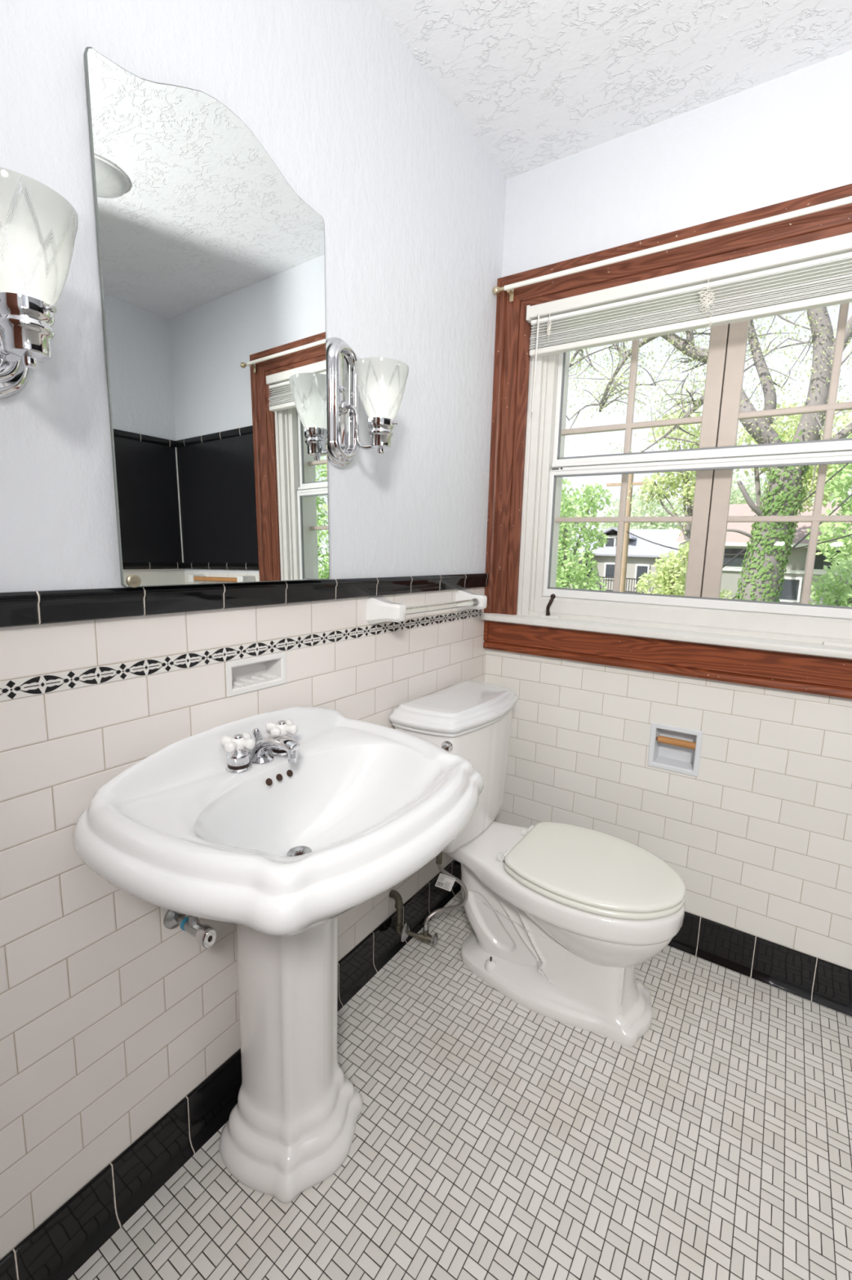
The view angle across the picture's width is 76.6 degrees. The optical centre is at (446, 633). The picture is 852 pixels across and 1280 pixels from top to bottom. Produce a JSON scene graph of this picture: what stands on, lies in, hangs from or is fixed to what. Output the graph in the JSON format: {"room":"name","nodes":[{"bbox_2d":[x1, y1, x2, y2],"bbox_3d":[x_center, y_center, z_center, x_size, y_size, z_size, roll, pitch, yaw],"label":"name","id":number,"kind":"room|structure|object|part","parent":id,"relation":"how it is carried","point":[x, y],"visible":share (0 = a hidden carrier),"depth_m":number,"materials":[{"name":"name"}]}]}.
{"room":"bathroom","nodes":[
{"label":"bathroom","id":0,"kind":"room"},
{"bbox_2d":[0,0,506,1260],"bbox_3d":[-0.585,-0.150,0.957,0.150,2.486,2.550,7,10,32],"label":"wall","id":1,"kind":"structure","parent":0,"point":[111,1015],"depth_m":1.00,"materials":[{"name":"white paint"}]},
{"bbox_2d":[0,166,78,398],"bbox_3d":[-0.536,-0.447,0.656,0.185,0.284,0.128,7,10,32],"label":"wall sconce","id":2,"kind":"object","parent":1,"relation":"attached to","point":[29,295],"visible":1,"depth_m":0.63,"materials":[{"name":"white glass"}]},
{"bbox_3d":[-0.562,-0.398,0.671,0.101,0.113,0.030,7,10,32],"label":"arm","id":3,"kind":"part","parent":2,"relation":"part of","materials":[{"name":"silver metal"}]},
{"bbox_3d":[-0.507,-0.433,0.644,0.049,0.097,0.049,7,10,32],"label":"bulb","id":4,"kind":"part","parent":2,"relation":"part of","materials":[{"name":"white glass"}]},
{"bbox_3d":[-0.506,-0.452,0.641,0.120,0.120,0.120,7,10,32],"label":"lamp shade","id":5,"kind":"part","parent":2,"relation":"part of","materials":[{"name":"white glass"}]},
{"bbox_2d":[163,909,216,948],"bbox_3d":[-0.470,0.466,1.020,0.111,0.226,0.079,7,10,32],"label":"shutoff valve","id":6,"kind":"object","parent":1,"relation":"attached to","point":[205,935],"visible":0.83,"depth_m":1.01,"materials":[{"name":"silver metal"}]},
{"bbox_3d":[-0.445,0.560,0.998,0.027,0.039,0.029,7,10,32],"label":"valve handle","id":7,"kind":"part","parent":6,"relation":"part of","materials":[{"name":"silver metal"}]},
{"bbox_2d":[84,46,329,587],"bbox_3d":[-0.391,-0.514,1.008,0.023,0.835,0.467,7,10,32],"label":"wall mirror","id":8,"kind":"object","parent":1,"relation":"attached to","point":[211,264],"visible":1,"depth_m":0.95,"materials":[{"name":"white mirror"}]},
{"bbox_2d":[0,859,461,1279],"bbox_3d":[-0.549,1.025,1.092,0.022,0.125,2.549,7,10,32],"label":"baseboard","id":9,"kind":"structure","parent":1,"relation":"attached to","point":[64,1242],"depth_m":1.06,"materials":[{"name":"black tile"}]},
{"bbox_2d":[0,608,484,701],"bbox_3d":[-0.528,0.059,0.947,0.002,0.029,2.550,7,10,32],"label":"trim","id":10,"kind":"structure","parent":1,"relation":"attached to","point":[16,688],"depth_m":1.02,"materials":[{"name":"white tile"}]},
{"bbox_2d":[0,573,488,627],"bbox_3d":[-0.518,-0.056,0.925,0.017,0.049,2.549,7,10,32],"label":"trim","id":11,"kind":"structure","parent":1,"relation":"attached to","point":[19,608],"depth_m":0.99,"materials":[{"name":"black tile"}]},
{"bbox_2d":[225,651,286,697],"bbox_3d":[-0.421,0.082,1.164,0.048,0.073,0.154,7,10,32],"label":"soap dish","id":12,"kind":"object","parent":1,"relation":"attached to","point":[246,675],"visible":0.98,"depth_m":1.17,"materials":[{"name":"white ceramic"}]},
{"bbox_2d":[326,337,408,466],"bbox_3d":[-0.174,-0.529,1.219,0.185,0.284,0.128,7,10,32],"label":"wall sconce","id":13,"kind":"object","parent":1,"relation":"attached to","point":[346,375],"visible":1,"depth_m":1.21,"materials":[{"name":"silver metal"}]},
{"bbox_3d":[-0.200,-0.480,1.233,0.101,0.113,0.030,7,10,32],"label":"arm","id":14,"kind":"part","parent":13,"relation":"part of","materials":[{"name":"silver metal"}]},
{"bbox_3d":[-0.145,-0.515,1.207,0.049,0.097,0.049,7,10,32],"label":"bulb","id":15,"kind":"part","parent":13,"relation":"part of","materials":[{"name":"white glass"}]},
{"bbox_3d":[-0.144,-0.534,1.204,0.120,0.120,0.120,7,10,32],"label":"lamp shade","id":16,"kind":"part","parent":13,"relation":"part of","materials":[{"name":"white glass"}]},
{"bbox_2d":[389,889,438,947],"bbox_3d":[-0.101,0.879,1.660,0.158,0.159,0.056,5,9,20],"label":"supply valve","id":17,"kind":"object","parent":1,"relation":"attached to","point":[404,931],"visible":1,"depth_m":1.66,"materials":[{"name":"silver metal"}]},
{"bbox_3d":[-0.037,0.940,1.653,0.021,0.040,0.040,4,9,15],"label":"handle","id":18,"kind":"part","parent":17,"relation":"part of","materials":[{"name":"silver metal"}]},
{"bbox_2d":[423,851,468,932],"bbox_3d":[0.001,0.773,1.626,0.127,0.285,0.064,0,9,-11],"label":"supply hose","id":19,"kind":"object","parent":17,"relation":"attached to","point":[439,857],"visible":0.96,"depth_m":1.62,"materials":[{"name":"metal"}]},
{"bbox_2d":[435,873,455,891],"bbox_3d":[-0.002,0.719,1.559,0.061,0.063,0.012,2,9,4],"label":"paper tag","id":20,"kind":"object","parent":19,"relation":"hanging from","point":[446,882],"visible":1,"depth_m":1.56,"materials":[{"name":"white paper"}]},
{"bbox_2d":[436,875,453,889],"bbox_3d":[-0.002,0.719,1.558,0.052,0.051,0.009,2,9,4],"label":"print","id":21,"kind":"object","parent":20,"relation":"attached to","point":[444,882],"depth_m":1.56},
{"bbox_2d":[366,589,487,624],"bbox_3d":[-0.030,-0.085,1.626,0.095,0.074,0.528,7,10,32],"label":"towel bar","id":22,"kind":"object","parent":1,"relation":"attached to","point":[380,610],"visible":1,"depth_m":1.46,"materials":[{"name":"white ceramic"}]},
{"bbox_3d":[-0.151,-0.059,1.437,0.095,0.074,0.076,7,10,32],"label":"post","id":23,"kind":"part","parent":22,"relation":"part of","materials":[{"name":"white ceramic"}]},
{"bbox_3d":[-0.012,-0.082,1.615,0.021,0.021,0.424,7,10,32],"label":"rod","id":24,"kind":"part","parent":22,"relation":"part of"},
{"bbox_3d":[0.092,-0.110,1.815,0.095,0.074,0.076,7,10,32],"label":"post","id":25,"kind":"part","parent":22,"relation":"part of","materials":[{"name":"white ceramic"}]},
{"bbox_2d":[68,889,851,1279],"bbox_3d":[0.317,1.234,0.653,2.290,0.100,3.000,7,10,32],"label":"floor","id":26,"kind":"structure","parent":0,"point":[495,1137],"depth_m":1.14,"materials":[{"name":"white tile"}]},
{"bbox_2d":[72,706,484,1204],"bbox_3d":[-0.237,0.646,1.050,0.511,0.906,0.668,7,10,32],"label":"pedestal sink","id":27,"kind":"object","parent":26,"relation":"on","point":[279,851],"visible":0.98,"depth_m":1.04,"materials":[{"name":"white ceramic"}]},
{"bbox_2d":[221,719,300,773],"bbox_3d":[-0.343,0.225,1.065,0.136,0.069,0.173,7,10,32],"label":"faucet","id":28,"kind":"object","parent":27,"relation":"on","point":[282,744],"visible":1,"depth_m":1.04,"materials":[{"name":"silver metal"}]},
{"bbox_3d":[-0.400,0.210,1.037,0.057,0.024,0.057,-4,10,-32],"label":"cross handle","id":29,"kind":"part","parent":28,"relation":"part of","materials":[{"name":"white ceramic"}]},
{"bbox_3d":[-0.401,0.239,1.041,0.049,0.046,0.049,7,10,32],"label":"handle","id":30,"kind":"part","parent":28,"relation":"part of","materials":[{"name":"silver metal"}]},
{"bbox_3d":[-0.384,0.217,1.091,0.015,0.054,0.015,7,10,32],"label":"pop rod","id":31,"kind":"part","parent":28,"relation":"part of","materials":[{"name":"silver metal"}]},
{"bbox_3d":[-0.339,0.228,1.063,0.127,0.064,0.049,7,10,32],"label":"spout","id":32,"kind":"part","parent":28,"relation":"part of","materials":[{"name":"silver metal"}]},
{"bbox_3d":[-0.344,0.227,1.130,0.049,0.046,0.049,7,10,32],"label":"handle","id":33,"kind":"part","parent":28,"relation":"part of","materials":[{"name":"silver metal"}]},
{"bbox_3d":[-0.343,0.198,1.125,0.057,0.024,0.057,-4,10,-32],"label":"cross handle","id":34,"kind":"part","parent":28,"relation":"part of","materials":[{"name":"white ceramic"}]},
{"bbox_2d":[72,706,484,936],"bbox_3d":[-0.227,0.345,1.002,0.509,0.296,0.668,7,10,32],"label":"basin","id":35,"kind":"object","parent":27,"relation":"in","point":[278,846],"depth_m":0.90,"materials":[{"name":"white ceramic"}]},
{"bbox_2d":[389,680,685,1047],"bbox_3d":[0.282,0.625,1.589,0.796,0.814,0.476,7,10,32],"label":"toilet","id":36,"kind":"object","parent":26,"relation":"on","point":[562,917],"visible":0.97,"depth_m":1.49,"materials":[{"name":"white ceramic"}]},
{"bbox_3d":[0.001,0.314,1.483,0.034,0.034,0.027,4,9,13],"label":"flush lever","id":37,"kind":"part","parent":36,"relation":"part of","materials":[{"name":"silver metal"}]},
{"bbox_3d":[0.060,0.224,1.677,0.243,0.062,0.476,7,10,32],"label":"tank lid","id":38,"kind":"part","parent":36,"relation":"part of","materials":[{"name":"white ceramic"}]},
{"bbox_3d":[0.047,0.432,1.714,0.218,0.380,0.432,7,10,32],"label":"tank","id":39,"kind":"part","parent":36,"relation":"part of","materials":[{"name":"white ceramic"}]},
{"bbox_3d":[0.416,0.659,1.495,0.456,0.017,0.364,7,10,32],"label":"seat","id":40,"kind":"part","parent":36,"relation":"part of","materials":[{"name":"plastic"}]},
{"bbox_3d":[0.417,0.640,1.492,0.456,0.019,0.364,7,10,32],"label":"lid","id":41,"kind":"part","parent":36,"relation":"part of","materials":[{"name":"plastic"}]},
{"bbox_2d":[372,0,851,178],"bbox_3d":[0.410,-1.323,0.278,2.290,0.100,3.050,7,10,32],"label":"ceiling","id":42,"kind":"structure","parent":0,"point":[537,83],"depth_m":1.34,"materials":[{"name":"white paint"}]},
{"bbox_2d":[484,49,851,969],"bbox_3d":[1.042,-0.187,1.521,2.290,2.486,0.150,7,10,32],"label":"wall","id":43,"kind":"structure","parent":0,"point":[759,842],"depth_m":1.61,"materials":[{"name":"white tile"}]},
{"bbox_2d":[480,183,851,698],"bbox_3d":[0.764,-0.509,1.636,1.329,1.265,0.224,7,10,32],"label":"window","id":44,"kind":"structure","parent":43,"relation":"in","point":[803,646],"depth_m":1.69,"materials":[{"name":"brown wood"}]},
{"bbox_3d":[0.216,-0.631,1.881,0.120,1.133,0.034,7,10,32],"label":"casing","id":45,"kind":"part","parent":44,"relation":"part of","materials":[{"name":"brown wood"}]},
{"bbox_3d":[0.366,-0.060,1.885,0.065,0.011,0.020,7,10,32],"label":"crank plate","id":46,"kind":"part","parent":44,"relation":"part of","materials":[{"name":"white paint"}]},
{"bbox_3d":[0.360,-0.101,1.866,0.025,0.077,0.037,-4,10,-31],"label":"crank handle","id":47,"kind":"part","parent":44,"relation":"part of","materials":[{"name":"brown metal"}]},
{"bbox_3d":[0.719,0.001,1.668,1.329,0.030,0.114,7,10,32],"label":"sill","id":48,"kind":"part","parent":44,"relation":"part of","materials":[{"name":"white paint"}]},
{"bbox_2d":[493,195,851,302],"bbox_3d":[0.724,-1.062,1.455,1.331,0.046,0.044,7,10,32],"label":"curtain rod","id":49,"kind":"object","parent":44,"relation":"attached to","point":[509,288],"visible":1,"depth_m":1.48,"materials":[{"name":"white metal"}]},
{"bbox_2d":[526,231,851,412],"bbox_3d":[0.715,-0.847,1.511,1.064,0.334,0.049,7,10,32],"label":"window blind","id":50,"kind":"object","parent":44,"relation":"attached to","point":[818,273],"visible":1,"depth_m":1.49,"materials":[{"name":"white plastic"}]},
{"bbox_3d":[0.330,-0.978,1.720,0.015,0.085,0.010,7,10,32],"label":"cord","id":51,"kind":"part","parent":50,"relation":"part of","materials":[{"name":"white fabric"}]},
{"bbox_3d":[0.720,-0.870,1.508,1.042,0.018,0.030,7,10,32],"label":"rail","id":52,"kind":"part","parent":50,"relation":"part of","materials":[{"name":"white plastic"}]},
{"bbox_3d":[0.715,-0.906,1.482,0.048,0.132,0.010,7,10,32],"label":"cord","id":53,"kind":"part","parent":50,"relation":"part of","materials":[{"name":"white fabric"}]},
{"bbox_3d":[0.758,-0.049,1.740,1.040,0.088,0.160,7,10,32],"label":"sub sill","id":54,"kind":"part","parent":44,"relation":"part of","materials":[{"name":"white paint"}]},
{"bbox_3d":[0.745,-0.304,1.669,0.916,0.437,0.016,7,10,32],"label":"sash","id":55,"kind":"part","parent":44,"relation":"part of","materials":[{"name":"white wood"}]},
{"bbox_3d":[0.751,-0.528,1.633,0.908,0.027,0.026,7,10,32],"label":"meeting rail","id":56,"kind":"part","parent":44,"relation":"part of","materials":[{"name":"white wood"}]},
{"bbox_3d":[0.769,-0.772,1.611,0.916,0.493,0.016,7,10,32],"label":"sash","id":57,"kind":"part","parent":44,"relation":"part of","materials":[{"name":"white metal"}]},
{"bbox_3d":[1.057,0.028,1.453,0.065,0.011,0.020,7,10,32],"label":"crank plate","id":58,"kind":"part","parent":44,"relation":"part of","materials":[{"name":"white paint"}]},
{"bbox_2d":[647,722,702,777],"bbox_3d":[0.739,0.362,1.731,0.151,0.146,0.059,7,10,32],"label":"toilet paper holder","id":59,"kind":"object","parent":43,"relation":"attached to","point":[673,748],"visible":1,"depth_m":1.74,"materials":[{"name":"ceramic"}]},
{"bbox_2d":[667,911,851,1017],"bbox_3d":[0.960,0.989,1.630,1.989,0.125,0.022,7,10,32],"label":"baseboard","id":60,"kind":"structure","parent":43,"relation":"attached to","point":[824,983],"depth_m":1.62,"materials":[{"name":"black tile"}]},
{"label":"outside","id":61,"kind":"structure","parent":0,"visible":0},
{"bbox_3d":[43.144,-4.476,69.862,240.000,0.200,159.400,7,10,32],"label":"ground","id":62,"kind":"structure","parent":61,"visible":0},
{"bbox_2d":[559,488,583,535],"bbox_3d":[12.223,-10.835,62.153,7.037,12.889,6.226,7,10,32],"label":"tree","id":63,"kind":"object","parent":62,"relation":"on","point":[561,533],"visible":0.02,"depth_m":60.59,"materials":[{"name":"green plant"}]},
{"bbox_2d":[555,477,612,591],"bbox_3d":[3.174,-1.280,16.673,3.656,7.358,2.457,7,10,32],"label":"leafy tree","id":64,"kind":"object","parent":62,"relation":"on","point":[566,570],"visible":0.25,"depth_m":15.73,"materials":[{"name":"green plant"}]},
{"bbox_2d":[595,497,647,528],"bbox_3d":[20.853,-10.503,64.985,5.918,11.842,6.216,-1,9,-17],"label":"tree","id":65,"kind":"object","parent":62,"relation":"on","point":[611,513],"visible":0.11,"depth_m":63.81,"materials":[{"name":"green plant"}]},
{"bbox_2d":[557,526,687,593],"bbox_3d":[14.082,-4.581,41.388,9.400,6.950,11.000,7,10,32],"label":"house","id":66,"kind":"structure","parent":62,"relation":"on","point":[642,554],"depth_m":39.03,"materials":[{"name":"beige"}]},
{"bbox_3d":[10.437,-4.768,40.074,0.900,0.950,0.050,7,10,32],"label":"pane","id":67,"kind":"part","parent":66,"relation":"part of","materials":[{"name":"glass"}]},
{"bbox_3d":[11.955,-4.574,39.125,0.700,0.950,0.050,7,10,32],"label":"pane","id":68,"kind":"part","parent":66,"relation":"part of","materials":[{"name":"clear glass"}]},
{"bbox_3d":[12.130,-6.667,39.925,0.600,0.800,0.050,7,10,32],"label":"pane","id":69,"kind":"part","parent":66,"relation":"part of","materials":[{"name":"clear glass"}]},
{"bbox_3d":[12.233,-3.257,36.235,6.800,1.000,0.100,7,10,32],"label":"railing","id":70,"kind":"part","parent":66,"relation":"part of","materials":[{"name":"white wood"}]},
{"bbox_3d":[13.802,-4.090,38.003,0.700,1.400,0.050,7,10,32],"label":"pane","id":71,"kind":"part","parent":66,"relation":"part of","materials":[{"name":"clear glass"}]},
{"bbox_2d":[606,473,652,591],"bbox_3d":[6.979,-2.262,21.262,1.800,8.100,0.320,7,10,32],"label":"utility pole","id":72,"kind":"object","parent":62,"relation":"on","point":[625,548],"visible":0.35,"depth_m":20.93,"materials":[{"name":"brown wood"}]},
{"bbox_2d":[631,486,687,528],"bbox_3d":[21.904,-9.309,56.303,7.049,12.259,6.040,7,10,32],"label":"tree","id":73,"kind":"object","parent":62,"relation":"on","point":[660,513],"visible":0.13,"depth_m":55.05,"materials":[{"name":"green plant"}]},
{"bbox_2d":[634,538,689,595],"bbox_3d":[6.022,0.050,15.051,2.065,5.398,1.850,7,10,32],"label":"round bush","id":74,"kind":"object","parent":62,"relation":"on","point":[668,583],"visible":0.28,"depth_m":14.53,"materials":[{"name":"green plant"}]},
{"bbox_2d":[626,401,739,591],"bbox_3d":[7.660,-2.613,18.295,3.410,9.746,2.047,4,9,14],"label":"tree","id":75,"kind":"object","parent":62,"relation":"on","point":[687,477],"visible":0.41,"depth_m":17.96,"materials":[{"name":"green plant"}]},
{"bbox_2d":[564,302,851,602],"bbox_3d":[4.902,-1.808,9.393,8.322,11.759,3.364,8,11,37],"label":"forked tree","id":76,"kind":"object","parent":62,"relation":"on","point":[762,576],"visible":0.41,"depth_m":8.92,"materials":[{"name":"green plant"}]},
{"bbox_2d":[719,587,733,599],"bbox_3d":[5.845,0.858,12.856,1.581,4.471,1.435,7,10,32],"label":"bush","id":77,"kind":"object","parent":62,"relation":"on","point":[722,593],"visible":0.03,"depth_m":12.22,"materials":[{"name":"green plant"}]},
{"bbox_2d":[729,471,766,504],"bbox_3d":[30.763,-10.356,58.705,6.495,14.088,6.203,7,10,32],"label":"tree","id":78,"kind":"object","parent":62,"relation":"on","point":[736,495],"visible":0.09,"depth_m":56.31,"materials":[{"name":"green plant"}]},
{"bbox_2d":[675,502,851,605],"bbox_3d":[16.944,-2.542,26.366,9.900,7.700,9.700,7,10,32],"label":"house","id":79,"kind":"structure","parent":62,"relation":"on","point":[735,542],"depth_m":24.60,"materials":[{"name":"beige"}]},
{"bbox_3d":[13.335,-3.589,25.217,1.500,0.800,0.060,7,10,32],"label":"pane","id":80,"kind":"part","parent":79,"relation":"part of","materials":[{"name":"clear glass"}]},
{"bbox_3d":[15.316,-1.997,24.159,0.800,0.900,0.060,7,10,32],"label":"pane","id":81,"kind":"part","parent":79,"relation":"part of","materials":[{"name":"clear glass"}]},
{"bbox_3d":[16.454,-3.190,23.267,1.300,0.800,0.060,7,10,32],"label":"pane","id":82,"kind":"part","parent":79,"relation":"part of","materials":[{"name":"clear glass"}]},
{"bbox_2d":[733,399,851,513],"bbox_3d":[13.327,-3.624,21.793,4.930,11.083,2.782,7,10,32],"label":"tree","id":83,"kind":"object","parent":62,"relation":"on","point":[756,470],"visible":0.15,"depth_m":20.77,"materials":[{"name":"green plant"}]},
{"bbox_2d":[762,493,825,503],"bbox_3d":[31.801,-7.945,50.011,6.746,12.075,6.065,7,10,32],"label":"tree","id":84,"kind":"object","parent":62,"relation":"on","point":[813,498],"visible":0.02,"depth_m":47.80,"materials":[{"name":"green plant"}]},
{"bbox_2d":[804,434,851,568],"bbox_3d":[13.484,-2.200,17.082,3.701,9.683,2.729,7,10,32],"label":"tree","id":85,"kind":"object","parent":62,"relation":"on","point":[847,481],"visible":0.73,"depth_m":17.25,"materials":[{"name":"green plant"}]},
{"bbox_2d":[808,557,851,606],"bbox_3d":[7.818,0.872,10.384,2.336,5.322,2.063,7,10,32],"label":"dense bush","id":86,"kind":"object","parent":62,"relation":"on","point":[841,593],"visible":0.27,"depth_m":10.28,"materials":[{"name":"green plant"}]},
{"bbox_2d":[826,488,851,502],"bbox_3d":[40.634,-8.391,52.661,6.770,12.693,6.170,7,10,32],"label":"tree","id":87,"kind":"object","parent":62,"relation":"on","point":[843,488],"visible":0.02,"depth_m":51.96,"materials":[{"name":"green plant"}]},
{"bbox_3d":[11.376,-1.964,13.691,1.800,10.100,0.320,7,10,32],"label":"utility pole","id":88,"kind":"object","parent":62,"relation":"on","visible":0},
{"bbox_2d":[626,530,851,555],"bbox_3d":[9.193,-3.043,17.282,0.044,1.037,8.645,-3,10,-30],"label":"overhead cable","id":89,"kind":"object","parent":88,"relation":"attached to","point":[626,531],"visible":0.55,"depth_m":17.00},
{"bbox_2d":[722,463,848,568],"bbox_3d":[6.736,-2.491,10.621,11.062,5.824,0.032,-4,10,-32],"label":"overhead cable","id":90,"kind":"object","parent":88,"relation":"attached to","point":[845,465],"visible":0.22,"depth_m":10.93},
{"bbox_2d":[731,493,851,599],"bbox_3d":[6.888,-1.927,10.600,10.898,5.325,0.032,-4,11,-34],"label":"overhead cable","id":91,"kind":"object","parent":88,"relation":"attached to","point":[850,495],"visible":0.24,"depth_m":11.10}
]}

